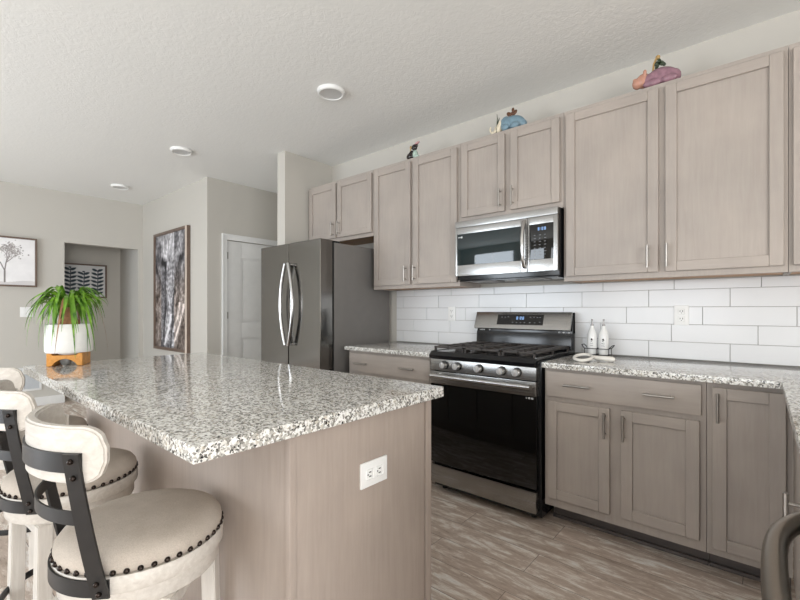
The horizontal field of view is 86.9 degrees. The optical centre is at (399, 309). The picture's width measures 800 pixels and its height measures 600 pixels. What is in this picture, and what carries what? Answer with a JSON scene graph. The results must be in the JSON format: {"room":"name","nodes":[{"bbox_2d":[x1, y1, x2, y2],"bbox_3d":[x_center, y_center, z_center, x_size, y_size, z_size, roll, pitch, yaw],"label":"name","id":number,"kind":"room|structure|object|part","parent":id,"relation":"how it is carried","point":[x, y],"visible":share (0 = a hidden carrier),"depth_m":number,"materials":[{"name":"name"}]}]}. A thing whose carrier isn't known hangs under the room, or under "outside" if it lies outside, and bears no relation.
{"room":"kitchen","nodes":[
{"label":"kitchen","id":0,"kind":"room"},
{"bbox_2d":[44,323,92,354],"bbox_3d":[-1.752,0.153,2.237,0.207,0.160,0.207,0,0,41],"label":"pot","id":1,"kind":"object","parent":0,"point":[66,331],"depth_m":2.15,"materials":[{"name":"white ceramic"}]},
{"bbox_2d":[0,181,142,397],"bbox_3d":[-5.637,-0.169,4.102,0.100,2.743,5.810,0,0,41],"label":"wall","id":2,"kind":"structure","parent":0,"point":[55,218],"depth_m":5.37,"materials":[{"name":"grey paint"}]},
{"bbox_2d":[0,235,36,286],"bbox_3d":[-4.730,-0.585,5.051,0.044,0.601,0.592,0,0,41],"label":"picture","id":3,"kind":"object","parent":2,"relation":"attached to","point":[18,255],"visible":1,"depth_m":5.14,"materials":[{"name":"paper"}]},
{"bbox_2d":[20,307,32,316],"bbox_3d":[-4.612,0.025,5.216,0.010,0.122,0.122,0,0,41],"label":"light switch","id":4,"kind":"object","parent":2,"relation":"attached to","point":[23,311],"visible":0.85,"depth_m":5.21,"materials":[{"name":"white plastic"}]},
{"bbox_2d":[17,368,41,390],"bbox_3d":[-4.677,0.858,5.136,0.014,0.290,0.490,0,0,41],"label":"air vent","id":5,"kind":"object","parent":2,"relation":"in","point":[31,384],"visible":0.37,"depth_m":5.24,"materials":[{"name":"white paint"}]},
{"bbox_2d":[35,394,64,405],"bbox_3d":[-5.923,1.148,3.676,0.018,0.110,4.792,0,0,41],"label":"baseboard","id":6,"kind":"structure","parent":2,"relation":"attached to","point":[44,400],"depth_m":5.38,"materials":[{"name":"white paint"}]},
{"bbox_2d":[64,243,135,361],"bbox_3d":[-4.813,-0.047,5.758,0.800,2.500,2.100,0,0,41],"label":"wall","id":7,"kind":"structure","parent":0,"point":[119,320],"depth_m":6.50,"materials":[{"name":"grey paint"}]},
{"bbox_2d":[64,263,106,297],"bbox_3d":[-4.810,-0.434,6.192,0.040,0.505,0.862,0,0,41],"label":"picture","id":8,"kind":"object","parent":7,"relation":"attached to","point":[76,275],"visible":0.56,"depth_m":6.31,"materials":[{"name":"paper"}]},
{"bbox_2d":[143,177,215,356],"bbox_3d":[-2.969,-0.169,5.577,2.040,2.743,0.100,0,0,41],"label":"wall","id":9,"kind":"structure","parent":0,"point":[194,204],"depth_m":5.07,"materials":[{"name":"grey paint"}]},
{"bbox_2d":[153,225,189,352],"bbox_3d":[-2.982,-0.254,5.492,1.070,1.563,0.045,0,0,41],"label":"picture","id":10,"kind":"object","parent":9,"relation":"attached to","point":[171,248],"visible":1,"depth_m":5.47,"materials":[{"name":"paper"}]},
{"bbox_2d":[216,179,276,354],"bbox_3d":[-1.698,-0.169,5.570,0.100,2.743,1.540,0,0,41],"label":"wall","id":11,"kind":"structure","parent":0,"point":[241,210],"depth_m":5.17,"materials":[{"name":"grey paint"}]},
{"bbox_2d":[227,241,271,360],"bbox_3d":[-1.852,0.178,5.370,0.056,2.030,0.776,0,0,41],"label":"door","id":12,"kind":"structure","parent":11,"relation":"in","point":[243,259],"depth_m":5.25,"materials":[{"name":"white paint"}]},
{"bbox_2d":[222,233,276,355],"bbox_3d":[-1.814,0.147,5.339,0.024,2.112,0.900,0,0,41],"label":"trim","id":13,"kind":"structure","parent":11,"relation":"attached to","point":[225,237],"depth_m":5.02,"materials":[{"name":"white paint"}]},
{"bbox_2d":[277,151,331,245],"bbox_3d":[-0.666,-0.169,4.701,0.126,2.743,1.520,0,0,41],"label":"wall","id":14,"kind":"structure","parent":0,"point":[296,174],"depth_m":4.17,"materials":[{"name":"grey paint"}]},
{"bbox_2d":[0,396,795,599],"bbox_3d":[-1.412,1.233,1.503,11.700,0.060,7.550,0,0,41],"label":"floor","id":15,"kind":"structure","parent":0,"point":[482,549],"depth_m":2.02,"materials":[{"name":"wood"}]},
{"bbox_2d":[0,367,87,570],"bbox_3d":[-1.815,0.729,2.083,0.428,0.948,0.462,0,0,26],"label":"counter stool","id":16,"kind":"object","parent":15,"relation":"on","point":[15,375],"visible":0.15,"depth_m":1.91,"materials":[{"name":"fabric"}]},
{"bbox_3d":[-1.887,0.317,1.932,0.428,0.124,0.118,0,0,26],"label":"backrest","id":17,"kind":"part","parent":16,"relation":"part of","materials":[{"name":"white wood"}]},
{"bbox_3d":[-1.686,0.953,1.958,0.049,0.499,0.049,0,0,6],"label":"leg","id":18,"kind":"part","parent":16,"relation":"part of","materials":[{"name":"white wood"}]},
{"bbox_3d":[-1.803,0.584,2.100,0.396,0.067,0.396,0,0,26],"label":"seat","id":19,"kind":"part","parent":16,"relation":"part of","materials":[{"name":"fabric"}]},
{"bbox_2d":[0,380,137,599],"bbox_3d":[-1.226,0.729,1.554,0.428,0.948,0.462,0,0,41],"label":"counter stool","id":20,"kind":"object","parent":15,"relation":"on","point":[17,488],"visible":0.66,"depth_m":1.39,"materials":[{"name":"fabric"}]},
{"bbox_3d":[-1.338,0.462,1.417,0.344,0.031,0.065,0,0,41],"label":"cross rail","id":21,"kind":"part","parent":20,"relation":"part of","materials":[{"name":"black metal"}]},
{"bbox_3d":[-1.351,0.332,1.403,0.366,0.043,0.071,0,0,41],"label":"rail","id":22,"kind":"part","parent":20,"relation":"part of","materials":[{"name":"black metal"}]},
{"bbox_3d":[-1.390,0.953,1.531,0.049,0.499,0.049,0,0,34],"label":"leg","id":23,"kind":"part","parent":20,"relation":"part of","materials":[{"name":"white wood"}]},
{"bbox_3d":[-1.335,0.317,1.427,0.428,0.124,0.118,0,0,41],"label":"backrest","id":24,"kind":"part","parent":20,"relation":"part of","materials":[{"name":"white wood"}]},
{"bbox_3d":[-1.173,0.953,1.387,0.049,0.499,0.049,0,0,34],"label":"leg","id":25,"kind":"part","parent":20,"relation":"part of","materials":[{"name":"white wood"}]},
{"bbox_3d":[-1.210,0.681,1.567,0.380,0.044,0.380,0,0,41],"label":"swivel plate","id":26,"kind":"part","parent":20,"relation":"part of","materials":[{"name":"brown wood"}]},
{"bbox_3d":[-1.210,0.584,1.567,0.396,0.067,0.396,0,0,41],"label":"seat","id":27,"kind":"part","parent":20,"relation":"part of","materials":[{"name":"fabric"}]},
{"bbox_3d":[-1.210,0.609,1.567,0.406,0.014,0.406,0,0,41],"label":"nailhead trim","id":28,"kind":"part","parent":20,"relation":"part of","materials":[{"name":"brown metal"}]},
{"bbox_2d":[22,403,223,599],"bbox_3d":[-0.720,0.729,1.156,0.436,0.948,0.472,0,0,41],"label":"counter stool","id":29,"kind":"object","parent":15,"relation":"on","point":[152,544],"visible":1,"depth_m":1.01,"materials":[{"name":"fabric"}]},
{"bbox_3d":[-0.848,0.332,1.005,0.366,0.043,0.071,0,0,41],"label":"rail","id":30,"kind":"part","parent":29,"relation":"part of","materials":[{"name":"black metal"}]},
{"bbox_3d":[-0.836,0.462,1.019,0.344,0.031,0.065,0,0,41],"label":"cross rail","id":31,"kind":"part","parent":29,"relation":"part of","materials":[{"name":"black metal"}]},
{"bbox_3d":[-0.833,0.317,1.029,0.428,0.124,0.118,0,0,41],"label":"backrest","id":32,"kind":"part","parent":29,"relation":"part of","materials":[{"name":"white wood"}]},
{"bbox_3d":[-0.708,0.609,1.169,0.406,0.014,0.406,0,0,41],"label":"nailhead trim","id":33,"kind":"part","parent":29,"relation":"part of","materials":[{"name":"brown metal"}]},
{"bbox_3d":[-0.708,0.584,1.169,0.396,0.067,0.396,0,0,41],"label":"seat","id":34,"kind":"part","parent":29,"relation":"part of","materials":[{"name":"fabric"}]},
{"bbox_3d":[-0.708,0.681,1.169,0.380,0.044,0.380,0,0,41],"label":"swivel plate","id":35,"kind":"part","parent":29,"relation":"part of","materials":[{"name":"beige fabric"}]},
{"bbox_3d":[-0.575,0.953,1.043,0.049,0.499,0.049,0,0,-1],"label":"leg","id":36,"kind":"part","parent":29,"relation":"part of","materials":[{"name":"white wood"}]},
{"bbox_3d":[-0.581,0.953,1.303,0.049,0.499,0.049,0,0,-1],"label":"leg","id":37,"kind":"part","parent":29,"relation":"part of","materials":[{"name":"white wood"}]},
{"bbox_2d":[87,400,430,599],"bbox_3d":[-0.808,0.766,1.980,1.939,0.874,0.660,0,0,41],"label":"kitchen island","id":38,"kind":"object","parent":15,"relation":"on","point":[299,524],"visible":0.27,"depth_m":1.30,"materials":[{"name":"beige wood"}]},
{"bbox_2d":[23,352,443,464],"bbox_3d":[-0.890,0.308,1.888,1.987,0.038,0.927,0,0,41],"label":"island countertop","id":39,"kind":"structure","parent":38,"relation":"on","point":[201,407],"depth_m":1.42,"materials":[{"name":"grey stone"}]},
{"bbox_2d":[24,285,107,354],"bbox_3d":[-1.758,0.072,2.235,0.373,0.396,0.350,0,0,41],"label":"potted palm","id":40,"kind":"object","parent":39,"relation":"on","point":[70,336],"visible":1,"depth_m":2.17,"materials":[{"name":"plant"}]},
{"bbox_2d":[46,351,89,366],"bbox_3d":[-1.752,0.256,2.237,0.152,0.066,0.140,0,0,-22],"label":"plant stand","id":41,"kind":"object","parent":39,"relation":"on","point":[82,358],"visible":0.79,"depth_m":2.19,"materials":[{"name":"brown wood"}]},
{"bbox_2d":[60,359,71,365],"bbox_3d":[-1.732,0.262,2.189,0.036,0.052,0.047,0,0,41],"label":"stone ball","id":42,"kind":"object","parent":41,"relation":"attached to","point":[65,362],"visible":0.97,"depth_m":2.18,"materials":[{"name":"grey stone"}]},
{"bbox_3d":[-0.288,0.766,1.115,0.021,0.874,0.021,0,0,41],"label":"corner post","id":43,"kind":"part","parent":38,"relation":"part of","materials":[{"name":"beige wood"}]},
{"bbox_3d":[-0.100,0.766,1.338,0.017,0.874,0.560,0,0,41],"label":"panel","id":44,"kind":"part","parent":38,"relation":"part of","materials":[{"name":"beige wood"}]},
{"bbox_2d":[360,455,386,489],"bbox_3d":[-0.082,0.513,1.338,0.010,0.078,0.118,0,0,41],"label":"power outlet","id":45,"kind":"object","parent":38,"relation":"attached to","point":[374,471],"visible":1,"depth_m":1.33,"materials":[{"name":"white plastic"}]},
{"bbox_2d":[366,468,373,480],"bbox_3d":[-0.094,0.513,1.320,0.006,0.032,0.032,0,0,41],"label":"receptacle","id":46,"kind":"object","parent":45,"relation":"attached to","point":[369,471],"depth_m":1.32,"materials":[{"name":"white plastic"}]},
{"bbox_2d":[376,464,382,476],"bbox_3d":[-0.066,0.513,1.353,0.006,0.032,0.032,0,0,41],"label":"receptacle","id":47,"kind":"object","parent":45,"relation":"attached to","point":[379,467],"depth_m":1.35,"materials":[{"name":"white plastic"}]},
{"bbox_3d":[0.098,0.766,1.566,0.023,0.874,0.028,0,0,41],"label":"corner post","id":48,"kind":"part","parent":38,"relation":"part of","materials":[{"name":"beige wood"}]},
{"bbox_2d":[261,238,388,372],"bbox_3d":[-0.708,0.316,3.886,0.854,1.775,0.873,0,0,41],"label":"refrigerator","id":49,"kind":"object","parent":15,"relation":"on","point":[319,298],"visible":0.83,"depth_m":3.54,"materials":[{"name":"grey metal"}]},
{"bbox_3d":[-1.074,-0.043,3.788,0.424,1.048,0.127,0,0,41],"label":"door","id":50,"kind":"part","parent":49,"relation":"part of","materials":[{"name":"silver metal"}]},
{"bbox_3d":[-0.990,-0.047,3.597,0.094,0.700,0.058,0,0,41],"label":"handle","id":51,"kind":"part","parent":49,"relation":"part of","materials":[{"name":"metal"}]},
{"bbox_3d":[-0.908,-0.047,3.527,0.094,0.700,0.058,0,0,41],"label":"handle","id":52,"kind":"part","parent":49,"relation":"part of","materials":[{"name":"metal"}]},
{"bbox_3d":[-0.747,-0.043,3.508,0.422,1.048,0.127,0,0,41],"label":"door","id":53,"kind":"part","parent":49,"relation":"part of","materials":[{"name":"silver metal"}]},
{"bbox_2d":[349,350,432,461],"bbox_3d":[0.092,0.761,3.368,0.833,0.883,0.685,0,0,41],"label":"base cabinet","id":54,"kind":"object","parent":15,"relation":"on","point":[408,368],"visible":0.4,"depth_m":3.10,"materials":[{"name":"beige wood"}]},
{"bbox_3d":[-0.096,0.413,3.140,0.803,0.144,0.019,0,0,41],"label":"drawer","id":55,"kind":"part","parent":54,"relation":"part of","materials":[{"name":"beige wood"}]},
{"bbox_2d":[345,341,449,356],"bbox_3d":[0.094,0.304,3.374,0.848,0.030,0.672,0,0,41],"label":"countertop","id":56,"kind":"structure","parent":54,"relation":"on","point":[399,347],"depth_m":3.25,"materials":[{"name":"grey stone"}]},
{"bbox_2d":[429,312,574,517],"bbox_3d":[0.681,0.609,2.812,0.745,1.188,0.731,0,0,41],"label":"gas range","id":57,"kind":"object","parent":15,"relation":"on","point":[488,423],"visible":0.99,"depth_m":2.59,"materials":[{"name":"black metal"}]},
{"bbox_3d":[0.279,0.358,2.736,0.053,0.053,0.042,0,0,41],"label":"knob","id":58,"kind":"part","parent":57,"relation":"part of","materials":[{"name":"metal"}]},
{"bbox_3d":[0.353,0.358,2.672,0.053,0.053,0.042,0,0,41],"label":"knob","id":59,"kind":"part","parent":57,"relation":"part of","materials":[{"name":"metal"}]},
{"bbox_3d":[0.472,0.358,2.571,0.053,0.053,0.042,0,0,41],"label":"knob","id":60,"kind":"part","parent":57,"relation":"part of","materials":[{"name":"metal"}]},
{"bbox_3d":[0.469,0.428,2.555,0.677,0.031,0.066,0,0,41],"label":"handle","id":61,"kind":"part","parent":57,"relation":"part of","materials":[{"name":"metal"}]},
{"bbox_3d":[0.494,0.445,2.606,0.729,0.083,0.047,0,0,41],"label":"door rail","id":62,"kind":"part","parent":57,"relation":"part of","materials":[{"name":"silver metal"}]},
{"bbox_3d":[0.495,0.360,2.606,0.729,0.074,0.045,0,0,41],"label":"control panel","id":63,"kind":"part","parent":57,"relation":"part of","materials":[{"name":"silver metal"}]},
{"bbox_3d":[0.495,1.081,2.606,0.729,0.120,0.045,0,0,41],"label":"storage drawer","id":64,"kind":"part","parent":57,"relation":"part of","materials":[{"name":"silver metal"}]},
{"bbox_3d":[0.496,0.747,2.608,0.729,0.520,0.041,0,0,41],"label":"oven door","id":65,"kind":"part","parent":57,"relation":"part of","materials":[{"name":"black glass"}]},
{"bbox_3d":[0.587,0.358,2.472,0.053,0.053,0.042,0,0,41],"label":"knob","id":66,"kind":"part","parent":57,"relation":"part of","materials":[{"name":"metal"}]},
{"bbox_2d":[429,348,573,366],"bbox_3d":[0.678,0.296,2.821,0.729,0.046,0.641,0,0,41],"label":"cooktop","id":67,"kind":"object","parent":57,"relation":"in","point":[447,355],"depth_m":2.59,"materials":[{"name":"black metal"}]},
{"bbox_3d":[0.660,0.358,2.410,0.053,0.053,0.042,0,0,41],"label":"knob","id":68,"kind":"part","parent":57,"relation":"part of","materials":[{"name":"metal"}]},
{"bbox_3d":[0.861,0.071,3.041,0.350,0.075,0.031,0,0,41],"label":"display panel","id":69,"kind":"part","parent":57,"relation":"part of","materials":[{"name":"black glass"}]},
{"bbox_3d":[0.867,0.079,3.046,0.723,0.128,0.065,0,0,41],"label":"backguard panel","id":70,"kind":"part","parent":57,"relation":"part of","materials":[{"name":"silver metal"}]},
{"bbox_2d":[545,368,709,564],"bbox_3d":[1.281,0.761,2.351,0.735,0.883,0.685,0,0,41],"label":"base cabinet","id":71,"kind":"object","parent":15,"relation":"on","point":[626,455],"visible":0.99,"depth_m":2.09,"materials":[{"name":"beige wood"}]},
{"bbox_3d":[0.929,0.403,2.226,0.136,0.012,0.038,0,0,41],"label":"handle","id":72,"kind":"part","parent":71,"relation":"part of","materials":[{"name":"silver metal"}]},
{"bbox_3d":[0.945,0.769,2.250,0.320,0.537,0.019,0,0,41],"label":"door","id":73,"kind":"part","parent":71,"relation":"part of","materials":[{"name":"beige wood"}]},
{"bbox_3d":[1.034,0.585,2.136,0.012,0.127,0.038,0,0,41],"label":"handle","id":74,"kind":"part","parent":71,"relation":"part of","materials":[{"name":"silver metal"}]},
{"bbox_3d":[1.100,0.585,2.080,0.012,0.127,0.038,0,0,41],"label":"handle","id":75,"kind":"part","parent":71,"relation":"part of","materials":[{"name":"silver metal"}]},
{"bbox_3d":[1.088,0.406,2.128,0.703,0.138,0.019,0,0,41],"label":"drawer","id":76,"kind":"part","parent":71,"relation":"part of","materials":[{"name":"beige wood"}]},
{"bbox_3d":[1.214,0.403,1.983,0.128,0.012,0.038,0,0,41],"label":"handle","id":77,"kind":"part","parent":71,"relation":"part of","materials":[{"name":"silver metal"}]},
{"bbox_3d":[1.228,0.769,2.008,0.322,0.537,0.019,0,0,41],"label":"door","id":78,"kind":"part","parent":71,"relation":"part of","materials":[{"name":"beige wood"}]},
{"bbox_2d":[707,382,792,587],"bbox_3d":[1.669,0.761,2.019,0.283,0.883,0.685,0,0,41],"label":"base cabinet","id":79,"kind":"object","parent":15,"relation":"on","point":[750,430],"visible":0.8,"depth_m":1.81,"materials":[{"name":"beige wood"}]},
{"bbox_3d":[1.383,0.427,1.838,0.012,0.128,0.038,0,0,41],"label":"handle","id":80,"kind":"part","parent":79,"relation":"part of","materials":[{"name":"silver metal"}]},
{"bbox_2d":[761,511,799,599],"bbox_3d":[0.812,0.761,0.411,0.700,0.884,0.640,0,0,41],"label":"chair","id":81,"kind":"object","parent":15,"relation":"on","point":[775,581],"visible":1,"depth_m":0.67,"materials":[{"name":"wood"}]},
{"bbox_2d":[782,435,799,599],"bbox_3d":[1.418,0.761,1.089,0.660,0.883,1.168,0,0,41],"label":"base cabinet","id":82,"kind":"object","parent":15,"relation":"on","point":[785,496],"visible":0.43,"depth_m":1.23,"materials":[{"name":"beige wood"}]},
{"bbox_2d":[542,353,799,453],"bbox_3d":[1.046,0.304,1.383,1.644,0.030,2.462,0,0,41],"label":"countertop","id":83,"kind":"structure","parent":82,"relation":"on","point":[786,378],"depth_m":2.05,"materials":[{"name":"grey stone"}]},
{"bbox_2d":[573,353,614,361],"bbox_3d":[1.083,0.267,2.380,0.215,0.042,0.114,0,0,0],"label":"spoon rest","id":84,"kind":"object","parent":83,"relation":"on","point":[581,357],"visible":1,"depth_m":2.36,"materials":[{"name":"beige ceramic"}]},
{"bbox_2d":[576,356,588,361],"bbox_3d":[1.032,0.272,2.380,0.092,0.033,0.100,0,0,41],"label":"bowl","id":85,"kind":"object","parent":84,"relation":"on","point":[578,358],"depth_m":2.35,"materials":[{"name":"white ceramic"}]},
{"bbox_3d":[1.139,0.272,2.363,0.117,0.031,0.029,0,0,35],"label":"handle","id":86,"kind":"part","parent":84,"relation":"part of","materials":[{"name":"beige ceramic"}]},
{"bbox_2d":[581,344,614,355],"bbox_3d":[1.262,0.255,2.694,0.187,0.068,0.077,0,0,41],"label":"caddy","id":87,"kind":"object","parent":83,"relation":"on","point":[581,344],"visible":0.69,"depth_m":2.67,"materials":[{"name":"black metal"}]},
{"bbox_2d":[587,319,596,353],"bbox_3d":[1.236,0.170,2.717,0.059,0.224,0.059,0,0,-17],"label":"oil bottle","id":88,"kind":"object","parent":87,"relation":"in","point":[592,335],"visible":0.96,"depth_m":2.69,"materials":[{"name":"white ceramic"}]},
{"bbox_2d":[584,348,611,355],"bbox_3d":[1.262,0.266,2.694,0.146,0.046,0.076,0,0,41],"label":"basket","id":89,"kind":"object","parent":87,"relation":"on","point":[584,348],"depth_m":2.66,"materials":[{"name":"black metal"}]},
{"bbox_2d":[598,319,608,354],"bbox_3d":[1.288,0.170,2.672,0.059,0.224,0.059,0,0,-17],"label":"oil bottle","id":90,"kind":"object","parent":87,"relation":"in","point":[603,340],"visible":0.99,"depth_m":2.65,"materials":[{"name":"white ceramic"}]},
{"bbox_3d":[0.950,0.517,1.019,0.041,0.142,0.012,0,0,41],"label":"handle","id":91,"kind":"part","parent":82,"relation":"part of","materials":[{"name":"silver metal"}]},
{"bbox_3d":[1.077,0.697,1.121,0.018,0.712,0.385,0,0,41],"label":"door","id":92,"kind":"part","parent":82,"relation":"part of","materials":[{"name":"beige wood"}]},
{"bbox_2d":[0,0,799,204],"bbox_3d":[-1.070,-1.580,1.211,10.800,0.080,7.550,0,0,41],"label":"ceiling","id":93,"kind":"structure","parent":0,"point":[95,95],"depth_m":2.67,"materials":[{"name":"white paint"}]},
{"bbox_2d":[111,184,128,189],"bbox_3d":[-3.477,-1.527,5.244,0.192,0.026,0.192,0,0,41],"label":"recessed light","id":94,"kind":"object","parent":93,"relation":"in","point":[116,186],"visible":1,"depth_m":5.22,"materials":[{"name":"white plastic"}]},
{"bbox_2d":[170,146,191,155],"bbox_3d":[-2.104,-1.527,4.064,0.192,0.026,0.192,0,0,41],"label":"recessed light","id":95,"kind":"object","parent":93,"relation":"in","point":[178,150],"visible":1,"depth_m":4.04,"materials":[{"name":"white plastic"}]},
{"bbox_2d":[317,84,344,100],"bbox_3d":[-0.485,-1.527,2.969,0.192,0.026,0.192,0,0,41],"label":"recessed light","id":96,"kind":"object","parent":93,"relation":"in","point":[332,92],"visible":1,"depth_m":2.95,"materials":[{"name":"white plastic"}]},
{"bbox_2d":[332,9,799,542],"bbox_3d":[2.076,-0.169,2.197,7.298,2.743,0.112,0,0,41],"label":"wall","id":97,"kind":"structure","parent":0,"point":[755,320],"depth_m":2.63,"materials":[{"name":"white tile"}]},
{"bbox_2d":[309,170,373,245],"bbox_3d":[-0.490,-0.939,4.087,0.903,0.580,0.372,0,0,41],"label":"upper cabinet","id":98,"kind":"object","parent":97,"relation":"attached to","point":[342,210],"visible":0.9,"depth_m":3.94,"materials":[{"name":"beige wood"}]},
{"bbox_3d":[-0.759,-0.942,4.135,0.404,0.520,0.019,0,0,41],"label":"door","id":99,"kind":"part","parent":98,"relation":"part of","materials":[{"name":"beige wood"}]},
{"bbox_3d":[-0.417,-0.942,3.842,0.448,0.520,0.019,0,0,41],"label":"door","id":100,"kind":"part","parent":98,"relation":"part of","materials":[{"name":"beige wood"}]},
{"bbox_3d":[-0.470,-0.658,4.111,0.878,0.006,0.278,0,0,41],"label":"panel","id":101,"kind":"part","parent":98,"relation":"part of","materials":[{"name":"brown wood"}]},
{"bbox_2d":[374,144,480,290],"bbox_3d":[0.186,-0.703,3.500,0.884,1.052,0.360,0,0,41],"label":"upper cabinet","id":102,"kind":"object","parent":97,"relation":"attached to","point":[417,199],"visible":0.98,"depth_m":3.35,"materials":[{"name":"beige wood"}]},
{"bbox_3d":[-0.067,-0.705,3.543,0.405,0.995,0.019,0,0,41],"label":"door","id":103,"kind":"part","parent":102,"relation":"part of","materials":[{"name":"beige wood"}]},
{"bbox_2d":[407,141,419,158],"bbox_3d":[0.108,-1.297,3.446,0.132,0.134,0.051,0,0,41],"label":"animal figurine","id":104,"kind":"object","parent":102,"relation":"on","point":[414,153],"visible":0.86,"depth_m":3.42,"materials":[{"name":"black ceramic"}]},
{"bbox_3d":[0.210,-0.186,3.529,0.859,0.006,0.278,0,0,41],"label":"panel","id":105,"kind":"part","parent":102,"relation":"part of","materials":[{"name":"brown wood"}]},
{"bbox_3d":[0.267,-0.705,3.258,0.412,0.995,0.019,0,0,41],"label":"door","id":106,"kind":"part","parent":102,"relation":"part of","materials":[{"name":"beige wood"}]},
{"bbox_2d":[448,307,455,320],"bbox_3d":[0.432,0.031,3.522,0.072,0.116,0.010,0,0,41],"label":"power outlet","id":107,"kind":"object","parent":97,"relation":"attached to","point":[451,310],"visible":1,"depth_m":3.52,"materials":[{"name":"white plastic"}]},
{"bbox_2d":[460,113,563,221],"bbox_3d":[0.815,-0.934,2.971,0.756,0.590,0.372,0,0,41],"label":"upper cabinet","id":108,"kind":"object","parent":97,"relation":"attached to","point":[517,169],"visible":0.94,"depth_m":2.82,"materials":[{"name":"beige wood"}]},
{"bbox_3d":[0.584,-0.939,2.986,0.343,0.527,0.019,0,0,41],"label":"door","id":109,"kind":"part","parent":108,"relation":"part of","materials":[{"name":"beige wood"}]},
{"bbox_2d":[489,108,526,133],"bbox_3d":[0.744,-1.310,2.921,0.273,0.162,0.102,0,0,39],"label":"animal figurine","id":110,"kind":"object","parent":108,"relation":"on","point":[513,120],"visible":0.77,"depth_m":2.88,"materials":[{"name":"blue ceramic"}]},
{"bbox_2d":[455,206,563,283],"bbox_3d":[0.785,-0.416,2.936,0.738,0.438,0.436,0,0,41],"label":"microwave","id":111,"kind":"object","parent":108,"relation":"attached to","point":[526,246],"visible":0.97,"depth_m":2.78,"materials":[{"name":"silver metal"}]},
{"bbox_3d":[0.616,-0.414,2.887,0.544,0.343,0.030,0,0,41],"label":"door","id":112,"kind":"part","parent":111,"relation":"part of","materials":[{"name":"silver metal"}]},
{"bbox_3d":[0.813,-0.210,2.969,0.718,0.010,0.330,0,0,41],"label":"plate","id":113,"kind":"part","parent":111,"relation":"part of","materials":[{"name":"silver metal"}]},
{"bbox_3d":[0.784,-0.420,2.690,0.023,0.313,0.060,0,0,41],"label":"handle","id":114,"kind":"part","parent":111,"relation":"part of","materials":[{"name":"metal"}]},
{"bbox_3d":[0.890,-0.430,2.650,0.154,0.222,0.023,0,0,41],"label":"control panel","id":115,"kind":"part","parent":111,"relation":"part of","materials":[{"name":"black glass"}]},
{"bbox_3d":[0.744,-0.763,2.812,0.012,0.128,0.038,0,0,41],"label":"handle","id":116,"kind":"part","parent":108,"relation":"part of","materials":[{"name":"silver metal"}]},
{"bbox_3d":[0.872,-0.939,2.740,0.330,0.527,0.019,0,0,41],"label":"door","id":117,"kind":"part","parent":108,"relation":"part of","materials":[{"name":"beige wood"}]},
{"bbox_2d":[564,45,787,283],"bbox_3d":[1.490,-0.703,2.386,1.027,1.052,0.360,0,0,41],"label":"upper cabinet","id":118,"kind":"object","parent":97,"relation":"attached to","point":[686,177],"visible":1,"depth_m":2.23,"materials":[{"name":"beige wood"}]},
{"bbox_3d":[1.214,-0.705,2.448,0.492,0.995,0.019,0,0,41],"label":"door","id":119,"kind":"part","parent":118,"relation":"part of","materials":[{"name":"beige wood"}]},
{"bbox_3d":[1.346,-0.292,2.298,0.012,0.122,0.038,0,0,41],"label":"handle","id":120,"kind":"part","parent":118,"relation":"part of","materials":[{"name":"silver metal"}]},
{"bbox_2d":[632,55,680,89],"bbox_3d":[1.419,-1.319,2.339,0.235,0.180,0.100,0,0,41],"label":"animal figurine","id":121,"kind":"object","parent":118,"relation":"on","point":[666,73],"visible":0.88,"depth_m":2.31,"materials":[{"name":"ceramic"}]},
{"bbox_3d":[1.414,-0.292,2.239,0.012,0.122,0.038,0,0,41],"label":"handle","id":122,"kind":"part","parent":118,"relation":"part of","materials":[{"name":"silver metal"}]},
{"bbox_3d":[1.514,-0.186,2.414,1.002,0.006,0.278,0,0,41],"label":"panel","id":123,"kind":"part","parent":118,"relation":"part of","materials":[{"name":"brown wood"}]},
{"bbox_3d":[1.604,-0.705,2.114,0.471,0.995,0.019,0,0,41],"label":"door","id":124,"kind":"part","parent":118,"relation":"part of","materials":[{"name":"beige wood"}]},
{"bbox_2d":[674,305,688,324],"bbox_3d":[1.652,0.031,2.479,0.072,0.116,0.010,0,0,41],"label":"power outlet","id":125,"kind":"object","parent":97,"relation":"attached to","point":[681,312],"visible":1,"depth_m":2.48,"materials":[{"name":"white plastic"}]},
{"bbox_2d":[678,309,684,313],"bbox_3d":[1.651,0.009,2.477,0.032,0.032,0.006,0,0,41],"label":"receptacle","id":126,"kind":"object","parent":125,"relation":"attached to","point":[680,311],"depth_m":2.48,"materials":[{"name":"white plastic"}]},
{"bbox_2d":[678,316,684,321],"bbox_3d":[1.651,0.052,2.477,0.032,0.032,0.006,0,0,41],"label":"receptacle","id":127,"kind":"object","parent":125,"relation":"attached to","point":[680,318],"depth_m":2.48,"materials":[{"name":"white plastic"}]},
{"bbox_2d":[786,42,799,275],"bbox_3d":[2.111,-0.703,1.855,0.602,1.052,0.360,0,0,41],"label":"upper cabinet","id":128,"kind":"object","parent":97,"relation":"attached to","point":[794,49],"visible":0.9,"depth_m":1.93,"materials":[{"name":"beige wood"}]},
{"bbox_3d":[1.931,-0.705,1.835,0.328,0.995,0.019,0,0,41],"label":"door","id":129,"kind":"part","parent":128,"relation":"part of","materials":[{"name":"beige wood"}]}
]}

